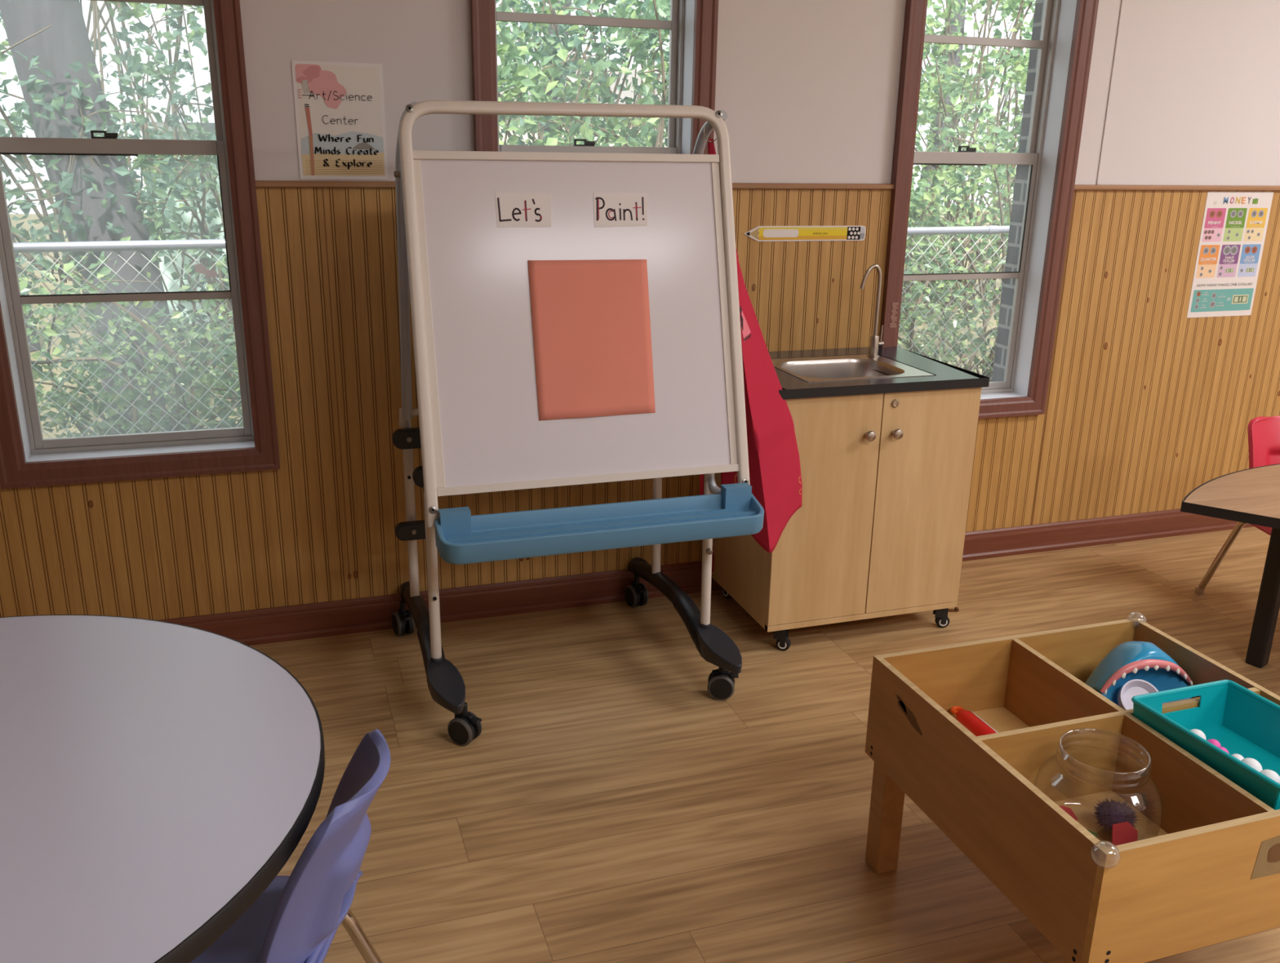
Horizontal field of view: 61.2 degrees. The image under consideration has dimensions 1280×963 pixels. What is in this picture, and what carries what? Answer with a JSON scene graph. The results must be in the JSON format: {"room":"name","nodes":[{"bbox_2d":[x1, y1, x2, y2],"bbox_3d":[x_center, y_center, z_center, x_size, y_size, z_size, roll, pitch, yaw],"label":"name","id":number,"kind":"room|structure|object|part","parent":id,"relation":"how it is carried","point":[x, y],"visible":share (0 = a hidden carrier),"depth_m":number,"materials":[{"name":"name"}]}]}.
{"room":"preschool classroom","nodes":[
{"label":"preschool classroom","id":0,"kind":"room"},
{"bbox_2d":[8,210,1004,439],"bbox_3d":[-0.944,-2.994,15.307,36.000,0.100,23.785,-5,18,-18],"label":"ground","id":1,"kind":"structure","parent":0,"point":[25,225],"depth_m":9.78,"materials":[{"name":"green plant"}]},
{"bbox_2d":[0,0,208,434],"bbox_3d":[-3.081,-1.966,5.619,1.405,3.695,1.398,10,20,27],"label":"tree","id":2,"kind":"object","parent":1,"relation":"on","point":[96,197],"visible":0.79,"depth_m":5.63,"materials":[{"name":"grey plant"}]},
{"bbox_2d":[0,0,221,351],"bbox_3d":[-4.111,-4.028,8.126,3.508,6.080,2.193,-5,18,-18],"label":"tree","id":3,"kind":"object","parent":1,"relation":"on","point":[137,6],"visible":0.12,"depth_m":8.46,"materials":[{"name":"green plant"}]},
{"bbox_2d":[0,3,241,404],"bbox_3d":[-2.839,-1.761,6.819,2.616,2.608,1.830,-12,21,-35],"label":"tree","id":4,"kind":"object","parent":1,"relation":"on","point":[202,161],"visible":0.2,"depth_m":6.57,"materials":[{"name":"green plant"}]},
{"bbox_2d":[11,189,243,438],"bbox_3d":[-2.338,-0.703,5.542,2.193,1.542,1.237,-5,18,-18],"label":"shrub","id":5,"kind":"object","parent":1,"relation":"on","point":[60,397],"visible":0.45,"depth_m":5.40,"materials":[{"name":"green plant"}]},
{"bbox_2d":[128,120,229,324],"bbox_3d":[-3.656,-2.547,10.575,2.100,1.790,1.300,-5,18,-18],"label":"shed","id":6,"kind":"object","parent":1,"relation":"on","point":[186,217],"visible":0.04,"depth_m":9.91,"materials":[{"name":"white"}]},
{"bbox_2d":[13,225,1009,438],"bbox_3d":[0.555,-0.717,5.788,11.493,1.296,0.088,-5,18,-18],"label":"fence","id":7,"kind":"object","parent":1,"relation":"on","point":[100,246],"visible":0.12,"depth_m":4.82,"materials":[{"name":"silver metal"}]},
{"bbox_3d":[0.243,-1.248,5.488,10.000,0.112,0.042,-5,18,-18],"label":"rail","id":8,"kind":"part","parent":7,"relation":"part of","materials":[{"name":"silver metal"}]},
{"bbox_2d":[497,63,668,146],"bbox_3d":[-1.425,-4.392,15.128,4.800,2.660,3.400,-5,18,-18],"label":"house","id":9,"kind":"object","parent":1,"relation":"on","point":[629,94],"visible":0.02,"depth_m":14.09,"materials":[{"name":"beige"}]},
{"bbox_2d":[496,0,670,146],"bbox_3d":[-0.198,-1.703,5.908,3.085,2.396,1.274,-5,18,-18],"label":"shrub","id":10,"kind":"object","parent":1,"relation":"on","point":[508,49],"visible":0.12,"depth_m":5.76,"materials":[{"name":"green plant"}]},
{"bbox_2d":[496,0,670,146],"bbox_3d":[-0.241,-2.662,7.234,3.519,3.224,1.769,-5,18,-18],"label":"shrub","id":11,"kind":"object","parent":1,"relation":"on","point":[545,50],"visible":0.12,"depth_m":7.04,"materials":[{"name":"green plant"}]},
{"bbox_2d":[496,0,670,146],"bbox_3d":[-0.249,-4.555,9.327,4.361,6.497,2.410,-5,18,-18],"label":"tree","id":12,"kind":"object","parent":1,"relation":"on","point":[552,27],"visible":0.05,"depth_m":9.47,"materials":[{"name":"green plant"}]},
{"bbox_2d":[897,84,1019,382],"bbox_3d":[1.983,-1.387,6.813,2.784,2.098,1.368,-5,18,-18],"label":"shrub","id":13,"kind":"object","parent":1,"relation":"on","point":[917,197],"visible":0.29,"depth_m":6.61,"materials":[{"name":"green plant"}]},
{"bbox_2d":[899,0,1035,353],"bbox_3d":[2.433,-2.644,8.276,2.934,3.366,1.839,-5,18,-18],"label":"shrub","id":14,"kind":"object","parent":1,"relation":"on","point":[936,84],"visible":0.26,"depth_m":8.21,"materials":[{"name":"green plant"}]},
{"bbox_2d":[901,0,1035,315],"bbox_3d":[3.574,-4.406,10.715,4.024,5.522,2.194,-5,18,-18],"label":"tree","id":15,"kind":"object","parent":1,"relation":"on","point":[955,59],"visible":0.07,"depth_m":10.76,"materials":[{"name":"green plant"}]},
{"bbox_2d":[0,0,1279,620],"bbox_3d":[-0.643,-0.779,2.788,10.800,2.450,0.128,-5,18,-18],"label":"wall","id":16,"kind":"structure","parent":0,"point":[1148,403],"depth_m":3.06,"materials":[{"name":"paint"}]},
{"bbox_2d":[0,0,279,489],"bbox_3d":[-1.262,-0.784,2.572,0.649,1.584,0.147,-5,18,-18],"label":"window","id":17,"kind":"structure","parent":16,"relation":"in","point":[27,460],"depth_m":2.68,"materials":[{"name":"paint"}]},
{"bbox_3d":[-1.280,-0.464,2.711,0.517,0.754,0.020,-5,18,-18],"label":"sash","id":18,"kind":"part","parent":17,"relation":"part of","materials":[{"name":"wood"}]},
{"bbox_3d":[-1.276,-1.146,2.519,0.517,0.725,0.016,-5,18,-18],"label":"sash","id":19,"kind":"part","parent":17,"relation":"part of","materials":[{"name":"glass"}]},
{"bbox_2d":[291,60,388,179],"bbox_3d":[-0.737,-0.888,2.671,0.214,0.274,0.003,-5,18,-18],"label":"poster","id":20,"kind":"object","parent":16,"relation":"attached to","point":[340,106],"visible":1,"depth_m":2.67,"materials":[{"name":"beige paper"}]},
{"bbox_2d":[470,0,718,154],"bbox_3d":[-0.132,-0.878,2.935,0.651,1.584,0.147,-5,18,-18],"label":"window","id":21,"kind":"structure","parent":16,"relation":"in","point":[692,25],"depth_m":2.89,"materials":[{"name":"paint"}]},
{"bbox_3d":[-0.150,-0.558,3.073,0.519,0.754,0.020,-5,18,-18],"label":"sash","id":22,"kind":"part","parent":21,"relation":"part of","materials":[{"name":"metal"}]},
{"bbox_3d":[-0.147,-0.892,2.978,0.539,1.472,0.044,-5,18,-18],"label":"frame","id":23,"kind":"part","parent":21,"relation":"part of","materials":[{"name":"metal"}]},
{"bbox_2d":[157,508,1254,645],"bbox_3d":[-0.642,0.364,3.082,10.600,0.094,0.027,-5,18,-18],"label":"baseboard","id":24,"kind":"structure","parent":16,"relation":"attached to","point":[349,616],"depth_m":3.21,"materials":[{"name":"paint"}]},
{"bbox_3d":[-0.626,-0.753,2.742,10.600,0.016,0.019,-5,18,-18],"label":"chair rail","id":25,"kind":"part","parent":16,"relation":"part of","materials":[{"name":"brown wood"}]},
{"bbox_2d":[743,225,866,241],"bbox_3d":[0.481,-0.719,3.139,0.391,0.044,0.003,-5,18,-18],"label":"cutout","id":26,"kind":"object","parent":16,"relation":"attached to","point":[848,233],"visible":1,"depth_m":3.14,"materials":[{"name":"yellow paper"}]},
{"bbox_2d":[878,0,1098,418],"bbox_3d":[1.025,-0.975,3.306,0.631,1.584,0.147,-5,18,-18],"label":"window","id":27,"kind":"structure","parent":16,"relation":"in","point":[1065,43],"depth_m":3.34,"materials":[{"name":"paint"}]},
{"bbox_3d":[1.008,-0.655,3.444,0.499,0.754,0.020,-5,18,-18],"label":"sash","id":28,"kind":"part","parent":27,"relation":"part of","materials":[{"name":"metal"}]},
{"bbox_3d":[1.012,-1.337,3.252,0.499,0.725,0.016,-5,18,-18],"label":"sash","id":29,"kind":"part","parent":27,"relation":"part of","materials":[{"name":"metal"}]},
{"bbox_3d":[1.010,-0.989,3.349,0.519,1.472,0.044,-5,18,-18],"label":"frame","id":30,"kind":"part","parent":27,"relation":"part of","materials":[{"name":"wood"}]},
{"bbox_2d":[1186,191,1273,317],"bbox_3d":[1.989,-0.763,3.649,0.280,0.414,0.002,-5,18,-18],"label":"poster","id":31,"kind":"object","parent":16,"relation":"attached to","point":[1234,225],"visible":1,"depth_m":3.65,"materials":[{"name":"white paper"}]},
{"bbox_2d":[248,527,1279,962],"bbox_3d":[0.326,1.329,0.314,10.800,0.060,6.400,-5,18,-18],"label":"floor","id":32,"kind":"structure","parent":0,"point":[605,806],"depth_m":2.36,"materials":[{"name":"wood"}]},
{"bbox_2d":[0,614,324,962],"bbox_3d":[-0.938,0.649,1.377,1.070,0.560,1.070,-5,18,-18],"label":"round table","id":33,"kind":"object","parent":32,"relation":"on","point":[157,778],"visible":1,"depth_m":1.34,"materials":[{"name":"grey laminate"}]},
{"bbox_2d":[191,728,391,962],"bbox_3d":[-0.523,0.627,1.432,0.410,0.584,0.328,1,17,1],"label":"chair","id":34,"kind":"object","parent":32,"relation":"on","point":[297,918],"visible":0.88,"depth_m":1.34,"materials":[{"name":"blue plastic"}]},
{"bbox_3d":[-0.552,0.617,1.430,0.303,0.065,0.301,1,17,1],"label":"seat","id":35,"kind":"part","parent":34,"relation":"part of","materials":[{"name":"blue plastic"}]},
{"bbox_3d":[-0.389,0.474,1.380,0.148,0.257,0.255,1,17,1],"label":"backrest","id":36,"kind":"part","parent":34,"relation":"part of","materials":[{"name":"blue plastic"}]},
{"bbox_3d":[-0.435,0.721,1.586,0.230,0.296,0.035,-2,18,-10],"label":"leg","id":37,"kind":"part","parent":34,"relation":"part of","materials":[{"name":"gold metal"}]},
{"bbox_2d":[391,99,764,746],"bbox_3d":[-0.194,-0.186,2.660,0.816,1.411,0.765,-5,18,-18],"label":"easel","id":38,"kind":"object","parent":32,"relation":"on","point":[480,430],"visible":0.99,"depth_m":2.46,"materials":[{"name":"beige metal"}]},
{"bbox_3d":[-0.544,-0.491,2.537,0.038,0.751,0.207,-8,20,-27],"label":"frame","id":39,"kind":"part","parent":38,"relation":"part of","materials":[{"name":"white metal"}]},
{"bbox_3d":[-0.602,0.079,2.844,0.025,0.541,0.037,-5,18,-18],"label":"post","id":40,"kind":"part","parent":38,"relation":"part of","materials":[{"name":"white metal"}]},
{"bbox_3d":[-0.477,0.229,2.499,0.025,0.426,0.037,-5,18,-18],"label":"post","id":41,"kind":"part","parent":38,"relation":"part of","materials":[{"name":"white metal"}]},
{"bbox_2d":[494,192,551,227],"bbox_3d":[-0.258,-0.608,2.421,0.128,0.074,0.021,-5,18,-18],"label":"paper card","id":42,"kind":"object","parent":38,"relation":"attached to","point":[513,209],"visible":1,"depth_m":2.42,"materials":[{"name":"white paper"}]},
{"bbox_3d":[-0.130,-0.393,2.465,0.774,0.898,0.270,-5,18,-18],"label":"frame","id":43,"kind":"part","parent":38,"relation":"part of","materials":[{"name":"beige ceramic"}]},
{"bbox_2d":[528,259,655,420],"bbox_3d":[-0.105,-0.327,2.474,0.282,0.346,0.099,-5,18,-18],"label":"paper","id":44,"kind":"object","parent":38,"relation":"attached to","point":[591,322],"visible":1,"depth_m":2.47,"materials":[{"name":"orange paper"}]},
{"bbox_2d":[434,482,764,564],"bbox_3d":[-0.075,0.091,2.433,0.752,0.089,0.120,-5,18,-18],"label":"tray","id":45,"kind":"object","parent":38,"relation":"on","point":[461,537],"depth_m":2.42,"materials":[{"name":"blue plastic"}]},
{"bbox_2d":[593,192,647,226],"bbox_3d":[-0.043,-0.625,2.490,0.134,0.075,0.022,-5,18,-18],"label":"paper card","id":46,"kind":"object","parent":38,"relation":"attached to","point":[611,209],"visible":1,"depth_m":2.49,"materials":[{"name":"white paper"}]},
{"bbox_3d":[0.049,0.049,3.027,0.025,0.491,0.037,-5,18,-18],"label":"post","id":47,"kind":"part","parent":38,"relation":"part of","materials":[{"name":"white metal"}]},
{"bbox_3d":[0.168,0.179,2.701,0.025,0.421,0.037,-5,18,-18],"label":"post","id":48,"kind":"part","parent":38,"relation":"part of","materials":[{"name":"white metal"}]},
{"bbox_2d":[703,122,716,142],"bbox_3d":[0.168,-0.830,2.571,0.036,0.046,0.014,-5,18,-18],"label":"ring","id":49,"kind":"object","parent":38,"relation":"attached to","point":[707,122],"visible":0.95,"depth_m":2.57,"materials":[{"name":"silver metal"}]},
{"bbox_3d":[0.131,-0.471,2.788,0.039,0.919,0.240,-8,20,-26],"label":"frame","id":50,"kind":"part","parent":38,"relation":"part of","materials":[{"name":"beige metal"}]},
{"bbox_2d":[699,138,802,571],"bbox_3d":[0.239,-0.247,2.826,0.223,1.233,0.444,-9,20,-28],"label":"apron","id":51,"kind":"object","parent":38,"relation":"hanging from","point":[774,460],"visible":0.67,"depth_m":2.71,"materials":[{"name":"red fabric"}]},
{"bbox_2d":[711,263,989,650],"bbox_3d":[0.565,-0.096,3.087,0.620,1.008,0.502,-5,18,-18],"label":"base cabinet","id":52,"kind":"object","parent":32,"relation":"on","point":[886,437],"visible":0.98,"depth_m":2.93,"materials":[{"name":"brown wood"}]},
{"bbox_3d":[0.488,0.077,2.879,0.295,0.627,0.018,-5,18,-18],"label":"door","id":53,"kind":"part","parent":52,"relation":"part of","materials":[{"name":"brown wood"}]},
{"bbox_3d":[0.601,-0.120,2.830,0.030,0.030,0.028,-5,18,-18],"label":"knob","id":54,"kind":"part","parent":52,"relation":"part of","materials":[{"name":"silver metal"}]},
{"bbox_2d":[768,346,989,399],"bbox_3d":[0.566,-0.312,3.027,0.620,0.025,0.486,-5,18,-18],"label":"countertop","id":55,"kind":"structure","parent":52,"relation":"on","point":[947,376],"depth_m":2.87,"materials":[{"name":"grey"}]},
{"bbox_2d":[771,354,934,382],"bbox_3d":[0.564,-0.247,3.018,0.374,0.146,0.311,-5,18,-18],"label":"basin","id":56,"kind":"object","parent":55,"relation":"in","point":[846,367],"depth_m":3.08,"materials":[{"name":"silver metal"}]},
{"bbox_2d":[859,263,884,357],"bbox_3d":[0.666,-0.491,3.112,0.088,0.266,0.034,-5,18,-18],"label":"faucet","id":57,"kind":"object","parent":55,"relation":"on","point":[874,339],"depth_m":3.12,"materials":[{"name":"silver metal"}]},
{"bbox_3d":[0.677,-0.126,2.855,0.030,0.030,0.028,-5,18,-18],"label":"knob","id":58,"kind":"part","parent":52,"relation":"part of","materials":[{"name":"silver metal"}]},
{"bbox_3d":[0.771,0.053,2.970,0.297,0.627,0.018,-5,18,-18],"label":"door","id":59,"kind":"part","parent":52,"relation":"part of","materials":[{"name":"brown wood"}]},
{"bbox_3d":[0.898,0.369,3.121,0.038,0.011,0.016,1,17,0],"label":"brake lever","id":60,"kind":"part","parent":52,"relation":"part of","materials":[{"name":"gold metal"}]},
{"bbox_2d":[865,612,1279,962],"bbox_3d":[0.801,0.585,1.860,0.625,0.450,0.634,-5,18,-18],"label":"table","id":61,"kind":"object","parent":32,"relation":"on","point":[1211,874],"visible":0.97,"depth_m":1.73,"materials":[{"name":"brown wood"}]},
{"bbox_3d":[0.468,0.609,2.050,0.046,0.279,0.046,-5,18,-18],"label":"leg","id":62,"kind":"part","parent":61,"relation":"part of","materials":[{"name":"brown wood"}]},
{"bbox_2d":[950,706,998,736],"bbox_3d":[0.619,0.452,1.991,0.035,0.034,0.143,-5,18,-18],"label":"bottle","id":63,"kind":"object","parent":61,"relation":"on","point":[971,721],"visible":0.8,"depth_m":1.99,"materials":[{"name":"red plastic"}]},
{"bbox_3d":[0.525,0.500,1.746,0.013,0.200,0.594,-5,18,-18],"label":"panel","id":64,"kind":"part","parent":61,"relation":"part of","materials":[{"name":"brown wood"}]},
{"bbox_3d":[0.717,0.393,2.099,0.584,0.200,0.012,-5,18,-18],"label":"panel","id":65,"kind":"part","parent":61,"relation":"part of","materials":[{"name":"brown wood"}]},
{"bbox_3d":[0.803,0.527,1.844,0.571,0.012,0.582,-5,18,-18],"label":"panel","id":66,"kind":"part","parent":61,"relation":"part of","materials":[{"name":"brown wood"}]},
{"bbox_3d":[0.636,0.764,1.565,0.046,0.279,0.046,-5,18,-18],"label":"leg","id":67,"kind":"part","parent":61,"relation":"part of","materials":[{"name":"brown wood"}]},
{"bbox_2d":[1033,728,1162,836],"bbox_3d":[0.709,0.486,1.679,0.186,0.158,0.186,-5,18,-18],"label":"jar","id":68,"kind":"object","parent":61,"relation":"on","point":[1062,750],"visible":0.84,"depth_m":1.66,"materials":[{"name":"clear glass"}]},
{"bbox_2d":[1059,805,1077,821],"bbox_3d":[0.684,0.534,1.737,0.032,0.017,0.028,-12,22,-35],"label":"felt piece","id":69,"kind":"object","parent":68,"relation":"in","point":[1068,811],"visible":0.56,"depth_m":1.74,"materials":[{"name":"red fabric"}]},
{"bbox_2d":[1086,829,1097,838],"bbox_3d":[0.709,0.558,1.701,0.017,0.006,0.028,8,19,22],"label":"felt piece","id":70,"kind":"object","parent":68,"relation":"in","point":[1093,833],"visible":0.36,"depth_m":1.71,"materials":[{"name":"green"}]},
{"bbox_2d":[1092,796,1137,833],"bbox_3d":[0.755,0.526,1.716,0.074,0.059,0.072,-5,18,-18],"label":"pom pom","id":71,"kind":"object","parent":68,"relation":"in","point":[1108,814],"visible":0.87,"depth_m":1.70,"materials":[{"name":"purple fabric"}]},
{"bbox_2d":[1111,821,1137,846],"bbox_3d":[0.751,0.548,1.679,0.041,0.036,0.022,1,17,1],"label":"felt piece","id":72,"kind":"object","parent":68,"relation":"in","point":[1124,833],"visible":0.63,"depth_m":1.68,"materials":[{"name":"red fabric"}]},
{"bbox_2d":[1084,641,1192,710],"bbox_3d":[0.925,0.383,1.995,0.215,0.170,0.212,-5,18,-18],"label":"toy shark","id":73,"kind":"object","parent":61,"relation":"on","point":[1131,669],"visible":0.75,"depth_m":1.97,"materials":[{"name":"blue plastic"}]},
{"bbox_3d":[0.898,0.565,1.560,0.596,0.200,0.013,-5,18,-18],"label":"panel","id":74,"kind":"part","parent":61,"relation":"part of","materials":[{"name":"brown wood"}]},
{"bbox_2d":[1131,680,1279,810],"bbox_3d":[0.959,0.469,1.723,0.229,0.174,0.285,-5,18,-18],"label":"plastic bin","id":75,"kind":"object","parent":61,"relation":"on","point":[1244,722],"visible":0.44,"depth_m":1.79,"materials":[{"name":"teal plastic"}]},
{"bbox_2d":[1190,728,1205,739],"bbox_3d":[0.919,0.425,1.790,0.030,0.030,0.030,-5,18,-18],"label":"ball","id":76,"kind":"object","parent":75,"relation":"in","point":[1198,732],"visible":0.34,"depth_m":1.78,"materials":[{"name":"white plastic"}]},
{"bbox_2d":[1207,739,1221,746],"bbox_3d":[0.938,0.434,1.772,0.024,0.024,0.024,-5,18,-18],"label":"ball","id":77,"kind":"object","parent":75,"relation":"in","point":[1215,743],"visible":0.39,"depth_m":1.76,"materials":[{"name":"pink plastic"}]},
{"bbox_2d":[1217,746,1229,754],"bbox_3d":[0.938,0.441,1.748,0.025,0.025,0.025,-5,18,-18],"label":"ball","id":78,"kind":"object","parent":75,"relation":"in","point":[1220,748],"visible":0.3,"depth_m":1.74,"materials":[{"name":"pink plastic"}]},
{"bbox_2d":[1231,754,1244,760],"bbox_3d":[0.953,0.447,1.730,0.024,0.024,0.024,-5,18,-18],"label":"ball","id":79,"kind":"object","parent":75,"relation":"in","point":[1238,757],"visible":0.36,"depth_m":1.72,"materials":[{"name":"white plastic"}]},
{"bbox_2d":[1240,758,1262,772],"bbox_3d":[0.958,0.452,1.700,0.034,0.034,0.034,-5,18,-18],"label":"ball","id":80,"kind":"object","parent":75,"relation":"in","point":[1251,762],"visible":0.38,"depth_m":1.69,"materials":[{"name":"white plastic"}]},
{"bbox_2d":[1259,769,1279,783],"bbox_3d":[0.969,0.461,1.669,0.034,0.034,0.034,-5,18,-18],"label":"ball","id":81,"kind":"object","parent":75,"relation":"in","point":[1272,775],"visible":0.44,"depth_m":1.66,"materials":[{"name":"white plastic"}]},
{"bbox_3d":[1.081,0.456,1.918,0.012,0.200,0.582,-5,18,-18],"label":"panel","id":82,"kind":"part","parent":61,"relation":"part of","materials":[{"name":"brown wood"}]},
{"bbox_2d":[1180,463,1279,667],"bbox_3d":[2.337,0.354,2.563,1.867,0.520,0.936,12,21,32],"label":"round table","id":83,"kind":"object","parent":32,"relation":"on","point":[1251,495],"visible":1,"depth_m":2.77,"materials":[{"name":"brown wood"}]},
{"bbox_3d":[1.679,0.259,2.869,0.045,0.496,0.045,-12,22,-37],"label":"leg","id":84,"kind":"part","parent":83,"relation":"part of","materials":[{"name":"black plastic"}]},
{"bbox_2d":[1194,416,1279,648],"bbox_3d":[1.917,0.135,3.144,0.328,0.578,0.410,1,17,-1],"label":"chair","id":85,"kind":"object","parent":32,"relation":"on","point":[1264,432],"visible":0.41,"depth_m":3.23,"materials":[{"name":"red plastic"}]},
{"bbox_3d":[1.794,0.233,3.265,0.035,0.296,0.230,-3,18,-12],"label":"leg","id":86,"kind":"part","parent":85,"relation":"part of","materials":[{"name":"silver metal"}]},
{"bbox_3d":[1.917,0.132,3.112,0.301,0.065,0.303,1,17,-1],"label":"seat","id":87,"kind":"part","parent":85,"relation":"part of","materials":[{"name":"red plastic"}]},
{"bbox_3d":[1.919,-0.060,3.220,0.256,0.251,0.148,1,17,-1],"label":"backrest","id":88,"kind":"part","parent":85,"relation":"part of","materials":[{"name":"red plastic"}]},
{"bbox_2d":[991,0,1044,382],"bbox_3d":[-0.684,-0.623,2.956,10.800,2.850,0.090,-5,18,-18],"label":"wall","id":89,"kind":"structure","parent":0,"point":[1022,171],"depth_m":3.56,"materials":[{"name":"grey brick"}]}
]}

